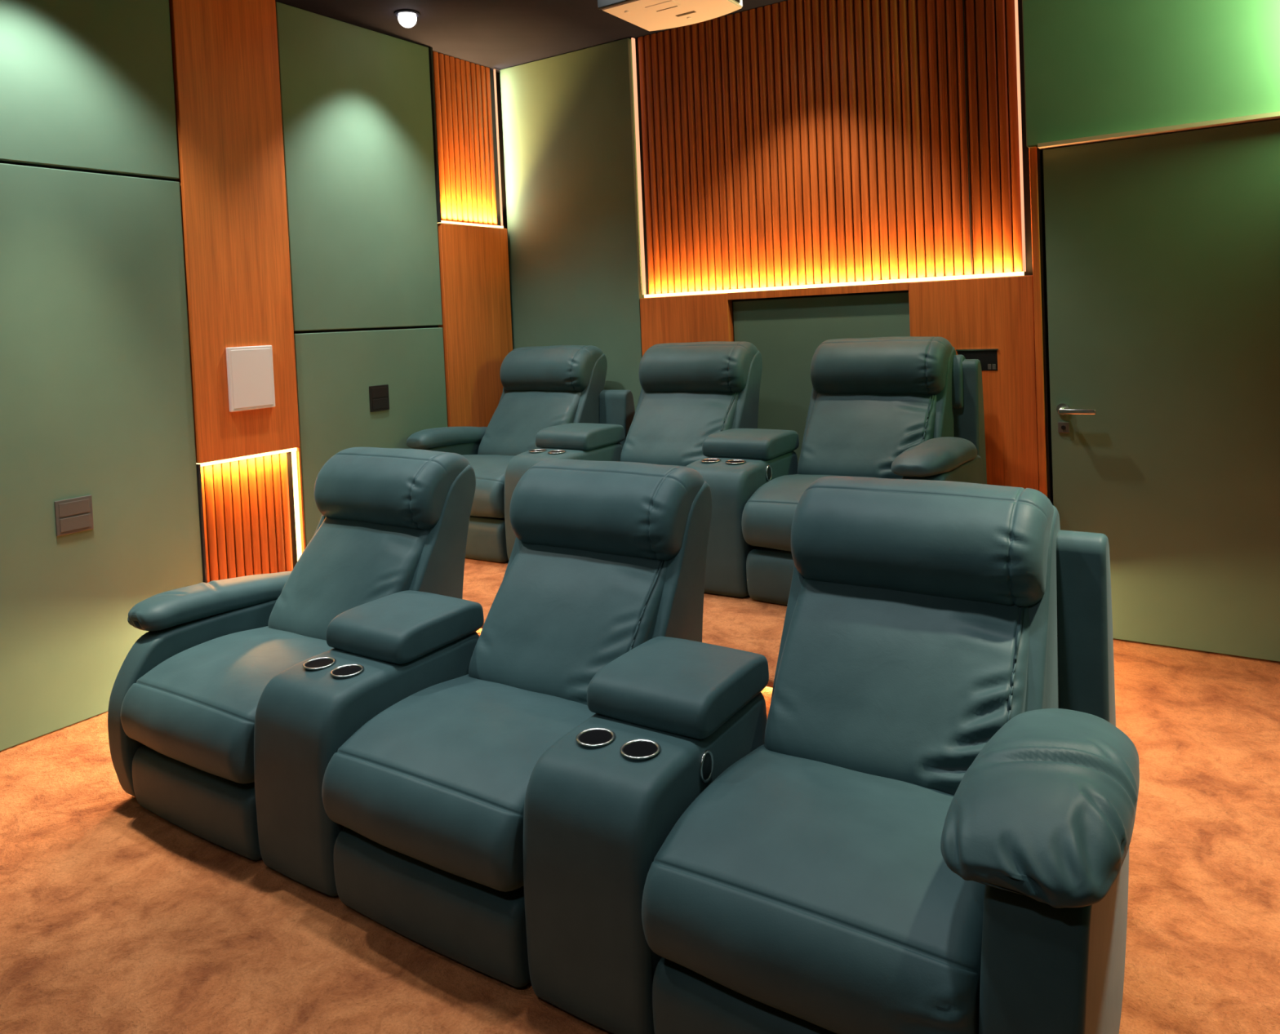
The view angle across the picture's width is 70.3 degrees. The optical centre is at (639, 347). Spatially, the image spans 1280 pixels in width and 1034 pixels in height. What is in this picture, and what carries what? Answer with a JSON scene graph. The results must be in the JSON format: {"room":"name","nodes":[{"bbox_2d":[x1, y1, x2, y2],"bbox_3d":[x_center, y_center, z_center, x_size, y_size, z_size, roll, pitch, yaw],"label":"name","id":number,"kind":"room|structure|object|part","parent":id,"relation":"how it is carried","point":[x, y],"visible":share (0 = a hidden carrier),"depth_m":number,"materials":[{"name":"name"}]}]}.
{"room":"home theater","nodes":[
{"label":"home theater","id":0,"kind":"room"},
{"bbox_2d":[0,70,513,568],"bbox_3d":[-2.606,-0.027,2.792,0.100,2.910,6.607,-1,2,33],"label":"wall","id":1,"kind":"structure","parent":0,"point":[491,73],"depth_m":5.39,"materials":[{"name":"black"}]},
{"bbox_2d":[0,0,179,180],"bbox_3d":[-2.443,-1.066,2.921,0.050,0.853,1.905,-1,2,33],"label":"acoustic panel","id":2,"kind":"object","parent":1,"relation":"attached to","point":[86,85],"visible":1,"depth_m":3.43,"materials":[{"name":"green fabric"}]},
{"bbox_2d":[0,163,203,751],"bbox_3d":[-2.379,0.390,2.966,0.050,2.039,1.905,-1,2,33],"label":"acoustic panel","id":3,"kind":"object","parent":1,"relation":"attached to","point":[96,398],"visible":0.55,"depth_m":3.39,"materials":[{"name":"green fabric"}]},
{"bbox_2d":[54,495,93,536],"bbox_3d":[-2.085,0.621,3.352,0.008,0.128,0.128,-1,2,33],"label":"light switch","id":4,"kind":"object","parent":3,"relation":"attached to","point":[73,515],"visible":1,"depth_m":3.35,"materials":[{"name":"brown plastic"}]},
{"bbox_2d":[168,0,305,582],"bbox_3d":[-1.737,-0.102,3.953,0.066,2.904,0.490,-1,2,33],"label":"wood column","id":5,"kind":"structure","parent":1,"relation":"attached to","point":[225,64],"depth_m":3.91,"materials":[{"name":"brown wood"}]},
{"bbox_2d":[195,448,302,561],"bbox_3d":[-1.697,0.757,3.979,0.031,0.572,0.464,-1,2,33],"label":"light strip","id":6,"kind":"object","parent":5,"relation":"attached to","point":[293,451],"visible":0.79,"depth_m":4.16,"materials":[{"name":"white plastic"}]},
{"bbox_2d":[195,448,297,466],"bbox_3d":[-1.710,0.478,3.971,0.031,0.014,0.464,-1,2,33],"label":"diffuser","id":7,"kind":"object","parent":6,"relation":"attached to","point":[293,451],"depth_m":3.96,"materials":[{"name":"white"}]},
{"bbox_2d":[291,450,302,561],"bbox_3d":[-1.572,0.752,4.166,0.026,0.558,0.007,-1,2,33],"label":"diffuser","id":8,"kind":"object","parent":6,"relation":"attached to","point":[293,452],"depth_m":4.16,"materials":[{"name":"white plastic"}]},
{"bbox_2d":[226,345,275,412],"bbox_3d":[-1.687,0.134,3.943,0.020,0.275,0.213,-1,2,33],"label":"wall speaker","id":9,"kind":"object","parent":5,"relation":"attached to","point":[250,369],"visible":1,"depth_m":3.93,"materials":[{"name":"white plastic"}]},
{"bbox_2d":[275,1,442,331],"bbox_3d":[-1.378,-0.842,4.532,0.050,1.494,0.929,-1,2,33],"label":"acoustic panel","id":10,"kind":"object","parent":1,"relation":"attached to","point":[356,106],"visible":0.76,"depth_m":4.46,"materials":[{"name":"green fabric"}]},
{"bbox_2d":[293,327,447,547],"bbox_3d":[-1.320,0.467,4.573,0.050,1.102,0.929,-1,2,33],"label":"acoustic panel","id":11,"kind":"object","parent":1,"relation":"attached to","point":[335,371],"visible":0.39,"depth_m":4.46,"materials":[{"name":"green fabric"}]},
{"bbox_2d":[368,384,389,412],"bbox_3d":[-1.304,0.255,4.551,0.008,0.128,0.120,-1,2,33],"label":"wall socket","id":12,"kind":"object","parent":11,"relation":"attached to","point":[379,394],"visible":1,"depth_m":4.54,"materials":[{"name":"black plastic"}]},
{"bbox_2d":[428,47,512,426],"bbox_3d":[-0.942,-0.323,5.165,0.062,2.608,0.547,-1,2,33],"label":"wood column","id":13,"kind":"structure","parent":1,"relation":"attached to","point":[477,325],"depth_m":5.12,"materials":[{"name":"brown wood"}]},
{"bbox_2d":[440,69,503,228],"bbox_3d":[-0.976,-1.153,5.139,0.026,0.929,0.514,-1,2,33],"label":"light strip","id":14,"kind":"object","parent":13,"relation":"attached to","point":[495,76],"visible":0.96,"depth_m":5.33,"materials":[{"name":"white plastic"}]},
{"bbox_2d":[440,220,503,228],"bbox_3d":[-0.957,-0.695,5.154,0.024,0.012,0.514,-1,2,33],"label":"diffuser","id":15,"kind":"object","parent":14,"relation":"attached to","point":[442,221],"depth_m":5.15,"materials":[{"name":"white plastic"}]},
{"bbox_2d":[493,69,502,226],"bbox_3d":[-0.833,-1.171,5.341,0.008,0.917,0.010,-1,2,33],"label":"diffuser","id":16,"kind":"object","parent":14,"relation":"attached to","point":[495,77],"depth_m":5.34,"materials":[{"name":"white plastic"}]},
{"bbox_2d":[275,0,787,72],"bbox_3d":[-0.893,-1.572,1.575,4.280,0.100,6.807,-1,2,33],"label":"ceiling","id":17,"kind":"structure","parent":0,"point":[497,35],"depth_m":4.56,"materials":[{"name":"paint"}]},
{"bbox_2d":[394,8,420,27],"bbox_3d":[-1.113,-1.565,4.351,0.120,0.066,0.120,-1,2,33],"label":"recessed light","id":18,"kind":"object","parent":17,"relation":"in","point":[407,18],"visible":1,"depth_m":4.32,"materials":[{"name":"paint"}]},
{"bbox_2d":[597,0,742,31],"bbox_3d":[0.131,-1.516,3.773,0.476,0.234,0.455,-1,2,33],"label":"projector","id":19,"kind":"object","parent":17,"relation":"hanging from","point":[648,15],"visible":1,"depth_m":3.79,"materials":[{"name":"white plastic"}]},
{"bbox_3d":[0.026,-1.452,3.612,0.476,0.111,0.019,-1,2,33],"label":"panel","id":20,"kind":"part","parent":19,"relation":"part of","materials":[{"name":"black plastic"}]},
{"bbox_2d":[0,638,1279,1033],"bbox_3d":[-0.761,1.434,1.667,4.280,0.100,6.807,-1,2,33],"label":"floor","id":21,"kind":"structure","parent":0,"point":[116,917],"depth_m":2.17,"materials":[{"name":"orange carpet"}]},
{"bbox_2d":[107,447,475,861],"bbox_3d":[-1.124,0.871,2.961,0.794,0.984,0.972,-1,2,33],"label":"seat","id":22,"kind":"object","parent":21,"relation":"on","point":[184,700],"visible":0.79,"depth_m":2.88,"materials":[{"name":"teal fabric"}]},
{"bbox_3d":[-1.389,1.123,3.015,0.102,0.494,0.695,-1,2,33],"label":"armrest panel","id":23,"kind":"part","parent":22,"relation":"part of","materials":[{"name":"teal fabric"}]},
{"bbox_2d":[120,626,333,783],"bbox_3d":[-1.121,1.043,2.781,0.599,0.249,0.658,-1,2,33],"label":"seat cushion","id":24,"kind":"object","parent":22,"relation":"on","point":[189,704],"depth_m":2.60,"materials":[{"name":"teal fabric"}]},
{"bbox_2d":[267,517,428,640],"bbox_3d":[-0.938,0.775,3.074,0.539,0.483,0.419,-1,2,33],"label":"cushion","id":25,"kind":"object","parent":22,"relation":"on","point":[348,563],"depth_m":2.99,"materials":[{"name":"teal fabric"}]},
{"bbox_2d":[314,447,471,529],"bbox_3d":[-0.867,0.489,3.185,0.582,0.257,0.278,-1,2,33],"label":"pillow","id":26,"kind":"object","parent":22,"relation":"on","point":[357,488],"depth_m":3.05,"materials":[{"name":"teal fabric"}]},
{"bbox_2d":[253,590,484,897],"bbox_3d":[-0.731,1.058,2.534,0.312,0.606,0.595,-1,2,33],"label":"console","id":27,"kind":"object","parent":21,"relation":"on","point":[388,650],"visible":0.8,"depth_m":2.35,"materials":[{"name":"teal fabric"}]},
{"bbox_3d":[-0.675,0.799,2.627,0.311,0.099,0.341,-1,2,33],"label":"lid","id":28,"kind":"part","parent":27,"relation":"part of","materials":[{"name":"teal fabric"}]},
{"bbox_2d":[321,458,711,988],"bbox_3d":[-0.274,0.851,2.401,0.599,0.984,0.972,-1,2,33],"label":"seat","id":29,"kind":"object","parent":21,"relation":"on","point":[607,559],"visible":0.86,"depth_m":2.27,"materials":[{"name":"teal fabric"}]},
{"bbox_2d":[321,674,595,892],"bbox_3d":[-0.352,1.025,2.275,0.599,0.249,0.658,-1,2,33],"label":"seat cushion","id":30,"kind":"object","parent":29,"relation":"on","point":[434,784],"depth_m":2.08,"materials":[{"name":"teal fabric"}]},
{"bbox_2d":[468,542,667,705],"bbox_3d":[-0.169,0.757,2.568,0.539,0.483,0.419,-1,2,33],"label":"cushion","id":31,"kind":"object","parent":29,"relation":"on","point":[559,613],"depth_m":2.47,"materials":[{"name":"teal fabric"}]},
{"bbox_2d":[509,458,704,560],"bbox_3d":[-0.098,0.470,2.678,0.582,0.257,0.278,-1,2,33],"label":"pillow","id":32,"kind":"object","parent":29,"relation":"on","point":[561,509],"depth_m":2.56,"materials":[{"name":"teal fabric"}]},
{"bbox_2d":[462,558,786,716],"bbox_3d":[0.038,1.129,4.011,2.930,0.295,1.707,-1,2,33],"label":"floor","id":33,"kind":"structure","parent":21,"relation":"on","point":[747,624],"depth_m":3.34,"materials":[{"name":"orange carpet"}]},
{"bbox_2d":[406,345,635,562],"bbox_3d":[-0.642,0.501,4.692,0.902,0.983,0.972,-1,2,33],"label":"seat","id":34,"kind":"object","parent":33,"relation":"on","point":[544,387],"visible":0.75,"depth_m":4.77,"materials":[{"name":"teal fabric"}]},
{"bbox_3d":[-1.004,0.756,4.809,0.102,0.494,0.695,-1,2,33],"label":"armrest panel","id":35,"kind":"part","parent":34,"relation":"part of","materials":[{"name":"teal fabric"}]},
{"bbox_2d":[461,454,515,518],"bbox_3d":[-0.736,0.675,4.576,0.599,0.249,0.658,-1,2,33],"label":"seat cushion","id":36,"kind":"object","parent":34,"relation":"on","point":[488,502],"depth_m":4.22,"materials":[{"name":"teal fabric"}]},
{"bbox_2d":[477,390,581,455],"bbox_3d":[-0.552,0.407,4.869,0.539,0.483,0.419,-1,2,33],"label":"cushion","id":37,"kind":"object","parent":34,"relation":"on","point":[518,416],"depth_m":4.79,"materials":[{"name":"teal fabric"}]},
{"bbox_2d":[499,345,603,391],"bbox_3d":[-0.482,0.121,4.979,0.582,0.257,0.278,-1,2,33],"label":"pillow","id":38,"kind":"object","parent":34,"relation":"on","point":[557,367],"depth_m":4.85,"materials":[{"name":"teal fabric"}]},
{"bbox_2d":[504,422,624,560],"bbox_3d":[-0.345,0.690,4.328,0.312,0.606,0.595,-1,2,33],"label":"console","id":39,"kind":"object","parent":33,"relation":"on","point":[573,441],"visible":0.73,"depth_m":4.25,"materials":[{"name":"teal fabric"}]},
{"bbox_3d":[-0.290,0.431,4.422,0.311,0.099,0.341,-1,2,33],"label":"lid","id":40,"kind":"part","parent":39,"relation":"part of","materials":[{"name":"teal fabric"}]},
{"bbox_2d":[619,341,762,466],"bbox_3d":[0.112,0.483,4.196,0.599,0.984,0.972,-1,2,33],"label":"seat","id":41,"kind":"object","parent":33,"relation":"on","point":[691,392],"visible":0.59,"depth_m":4.31,"materials":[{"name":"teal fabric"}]},
{"bbox_2d":[619,391,737,466],"bbox_3d":[0.217,0.389,4.363,0.539,0.483,0.419,-1,2,33],"label":"cushion","id":42,"kind":"object","parent":41,"relation":"on","point":[667,428],"depth_m":4.28,"materials":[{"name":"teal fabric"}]},
{"bbox_2d":[638,341,758,392],"bbox_3d":[0.287,0.103,4.473,0.582,0.257,0.278,-1,2,33],"label":"pillow","id":43,"kind":"object","parent":41,"relation":"on","point":[708,366],"depth_m":4.35,"materials":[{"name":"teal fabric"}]},
{"bbox_2d":[685,428,799,597],"bbox_3d":[0.424,0.672,3.822,0.316,0.606,0.596,-1,2,33],"label":"console","id":44,"kind":"object","parent":33,"relation":"on","point":[738,462],"visible":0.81,"depth_m":3.58,"materials":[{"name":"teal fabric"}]},
{"bbox_3d":[0.479,0.413,3.916,0.311,0.099,0.341,-1,2,33],"label":"lid","id":45,"kind":"part","parent":44,"relation":"part of","materials":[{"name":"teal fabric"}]},
{"bbox_2d":[765,465,772,481],"bbox_3d":[0.525,0.514,3.704,0.008,0.068,0.054,-1,2,33],"label":"switch","id":46,"kind":"object","parent":44,"relation":"attached to","point":[768,468],"depth_m":3.70,"materials":[{"name":"silver plastic"}]},
{"bbox_2d":[741,336,986,605],"bbox_3d":[0.949,0.463,3.653,0.772,0.984,0.988,-1,2,33],"label":"seat","id":47,"kind":"object","parent":33,"relation":"on","point":[893,407],"visible":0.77,"depth_m":3.76,"materials":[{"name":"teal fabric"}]},
{"bbox_2d":[741,474,879,551],"bbox_3d":[0.798,0.639,3.566,0.599,0.249,0.658,-1,2,33],"label":"seat cushion","id":48,"kind":"object","parent":47,"relation":"on","point":[767,516],"depth_m":3.44,"materials":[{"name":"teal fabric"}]},
{"bbox_2d":[797,392,936,479],"bbox_3d":[0.983,0.371,3.859,0.540,0.483,0.419,-1,2,33],"label":"cushion","id":49,"kind":"object","parent":47,"relation":"on","point":[846,434],"depth_m":3.78,"materials":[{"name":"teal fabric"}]},
{"bbox_2d":[810,336,952,394],"bbox_3d":[1.052,0.085,3.970,0.582,0.257,0.278,-1,2,33],"label":"pillow","id":50,"kind":"object","parent":47,"relation":"on","point":[893,365],"depth_m":3.85,"materials":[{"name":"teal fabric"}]},
{"bbox_3d":[1.140,0.691,3.398,0.150,0.522,0.694,-1,2,33],"label":"armrest panel","id":51,"kind":"part","parent":47,"relation":"part of","materials":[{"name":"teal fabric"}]},
{"bbox_2d":[523,636,768,1033],"bbox_3d":[0.038,1.040,2.027,0.316,0.606,0.596,-1,2,33],"label":"console","id":52,"kind":"object","parent":21,"relation":"on","point":[672,715],"visible":0.84,"depth_m":1.83,"materials":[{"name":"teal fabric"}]},
{"bbox_3d":[0.093,0.781,2.122,0.311,0.099,0.341,-1,2,33],"label":"lid","id":53,"kind":"part","parent":52,"relation":"part of","materials":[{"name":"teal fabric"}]},
{"bbox_2d":[699,750,714,783],"bbox_3d":[0.140,0.881,1.910,0.008,0.068,0.054,-1,2,33],"label":"switch","id":54,"kind":"object","parent":52,"relation":"attached to","point":[706,757],"depth_m":1.91,"materials":[{"name":"black plastic"}]},
{"bbox_2d":[641,475,1139,1033],"bbox_3d":[0.575,0.830,1.850,0.806,0.984,0.989,-1,2,33],"label":"seat","id":55,"kind":"object","parent":21,"relation":"on","point":[930,830],"visible":1,"depth_m":1.67,"materials":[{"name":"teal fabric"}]},
{"bbox_2d":[641,744,985,1033],"bbox_3d":[0.413,1.007,1.772,0.599,0.249,0.658,-1,2,33],"label":"seat cushion","id":56,"kind":"object","parent":55,"relation":"on","point":[807,889],"depth_m":1.58,"materials":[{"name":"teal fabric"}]},
{"bbox_2d":[764,577,1029,795],"bbox_3d":[0.597,0.739,2.064,0.540,0.483,0.419,-1,2,33],"label":"cushion","id":57,"kind":"object","parent":55,"relation":"on","point":[905,682],"depth_m":1.98,"materials":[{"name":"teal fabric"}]},
{"bbox_2d":[791,475,1053,606],"bbox_3d":[0.667,0.453,2.175,0.582,0.257,0.278,-1,2,33],"label":"pillow","id":58,"kind":"object","parent":55,"relation":"on","point":[857,541],"depth_m":2.07,"materials":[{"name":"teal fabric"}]},
{"bbox_3d":[0.754,1.059,1.603,0.150,0.522,0.694,-1,2,33],"label":"armrest panel","id":59,"kind":"part","parent":55,"relation":"part of","materials":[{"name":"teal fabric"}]},
{"bbox_2d":[635,0,1276,505],"bbox_3d":[0.973,-0.234,4.398,4.120,2.910,0.100,-1,2,33],"label":"wall","id":60,"kind":"structure","parent":0,"point":[1025,151],"depth_m":3.87,"materials":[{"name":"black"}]},
{"bbox_2d":[499,37,644,410],"bbox_3d":[-0.375,-0.348,5.178,0.915,2.608,0.055,-1,2,33],"label":"acoustic panel","id":61,"kind":"object","parent":60,"relation":"attached to","point":[568,119],"visible":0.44,"depth_m":5.10,"materials":[{"name":"green fabric"}]},
{"bbox_2d":[733,292,910,465],"bbox_3d":[0.882,0.341,4.416,0.905,1.170,0.023,-1,2,33],"label":"acoustic panel","id":62,"kind":"object","parent":60,"relation":"attached to","point":[787,333],"visible":0.3,"depth_m":4.46,"materials":[{"name":"green fabric"}]},
{"bbox_2d":[631,0,1026,297],"bbox_3d":[0.803,-0.982,4.362,1.926,1.393,0.056,-1,2,33],"label":"wall panel","id":63,"kind":"object","parent":60,"relation":"attached to","point":[789,142],"depth_m":4.30,"materials":[{"name":"brown wood"}]},
{"bbox_2d":[631,37,646,294],"bbox_3d":[-0.006,-0.966,4.876,0.008,1.370,0.024,-1,2,33],"label":"diffuser","id":64,"kind":"object","parent":63,"relation":"attached to","point":[633,51],"depth_m":4.87,"materials":[{"name":"white"}]},
{"bbox_3d":[0.795,-0.977,4.349,1.926,1.386,0.024,-1,2,33],"label":"light strip","id":65,"kind":"part","parent":63,"relation":"part of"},
{"bbox_2d":[644,271,1024,297],"bbox_3d":[0.826,-0.293,4.372,1.910,0.016,0.020,-1,2,33],"label":"diffuser","id":66,"kind":"object","parent":63,"relation":"attached to","point":[1014,273],"depth_m":4.27,"materials":[{"name":"white plastic"}]},
{"bbox_2d":[1014,0,1026,271],"bbox_3d":[1.595,-1.004,3.821,0.008,1.370,0.024,-1,2,33],"label":"diffuser","id":67,"kind":"object","parent":63,"relation":"attached to","point":[1015,1],"depth_m":3.82,"materials":[{"name":"white plastic"}]},
{"bbox_2d":[640,146,1052,503],"bbox_3d":[0.874,0.204,4.381,2.016,2.045,0.060,-1,2,33],"label":"wood panel","id":68,"kind":"object","parent":60,"relation":"attached to","point":[1007,314],"visible":0.44,"depth_m":3.92,"materials":[{"name":"brown wood"}]},
{"bbox_2d":[955,348,998,370],"bbox_3d":[1.468,0.055,3.954,0.176,0.094,0.012,-1,2,33],"label":"wall socket","id":69,"kind":"object","parent":68,"relation":"attached to","point":[988,357],"visible":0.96,"depth_m":3.94,"materials":[{"name":"black plastic"}]},
{"bbox_3d":[1.465,0.011,3.950,0.176,0.006,0.007,-1,2,33],"label":"frame","id":70,"kind":"part","parent":69,"relation":"part of","materials":[{"name":"brown wood"}]},
{"bbox_3d":[1.696,0.185,3.841,0.029,2.045,0.060,-1,2,33],"label":"edge post","id":71,"kind":"part","parent":68,"relation":"part of","materials":[{"name":"brown wood"}]},
{"bbox_2d":[1022,0,1279,147],"bbox_3d":[2.108,-1.281,3.492,1.182,0.858,0.055,-1,2,33],"label":"acoustic panel","id":72,"kind":"object","parent":60,"relation":"attached to","point":[1092,68],"visible":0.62,"depth_m":3.56,"materials":[{"name":"green fabric"}]},
{"bbox_2d":[1037,111,1279,150],"bbox_3d":[2.097,-0.842,3.480,1.054,0.016,0.080,-1,2,33],"label":"trim","id":73,"kind":"structure","parent":60,"relation":"attached to","point":[1274,115],"depth_m":3.51,"materials":[{"name":"orange metal"}]},
{"bbox_2d":[1042,119,1279,662],"bbox_3d":[2.089,0.180,3.552,0.902,2.022,0.110,-1,2,33],"label":"door","id":74,"kind":"structure","parent":60,"relation":"in","point":[1162,251],"depth_m":3.56,"materials":[{"name":"green paint"}]},
{"bbox_3d":[1.758,0.257,3.776,0.052,0.052,0.012,-1,2,33],"label":"handle","id":75,"kind":"part","parent":74,"relation":"part of","materials":[{"name":"silver metal"}]},
{"bbox_3d":[1.763,0.334,3.780,0.044,0.046,0.009,-1,2,33],"label":"keyhole plate","id":76,"kind":"part","parent":74,"relation":"part of","materials":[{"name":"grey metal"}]},
{"bbox_3d":[1.782,0.263,3.704,0.138,0.022,0.018,-1,2,33],"label":"lever","id":77,"kind":"part","parent":74,"relation":"part of","materials":[{"name":"silver metal"}]}
]}

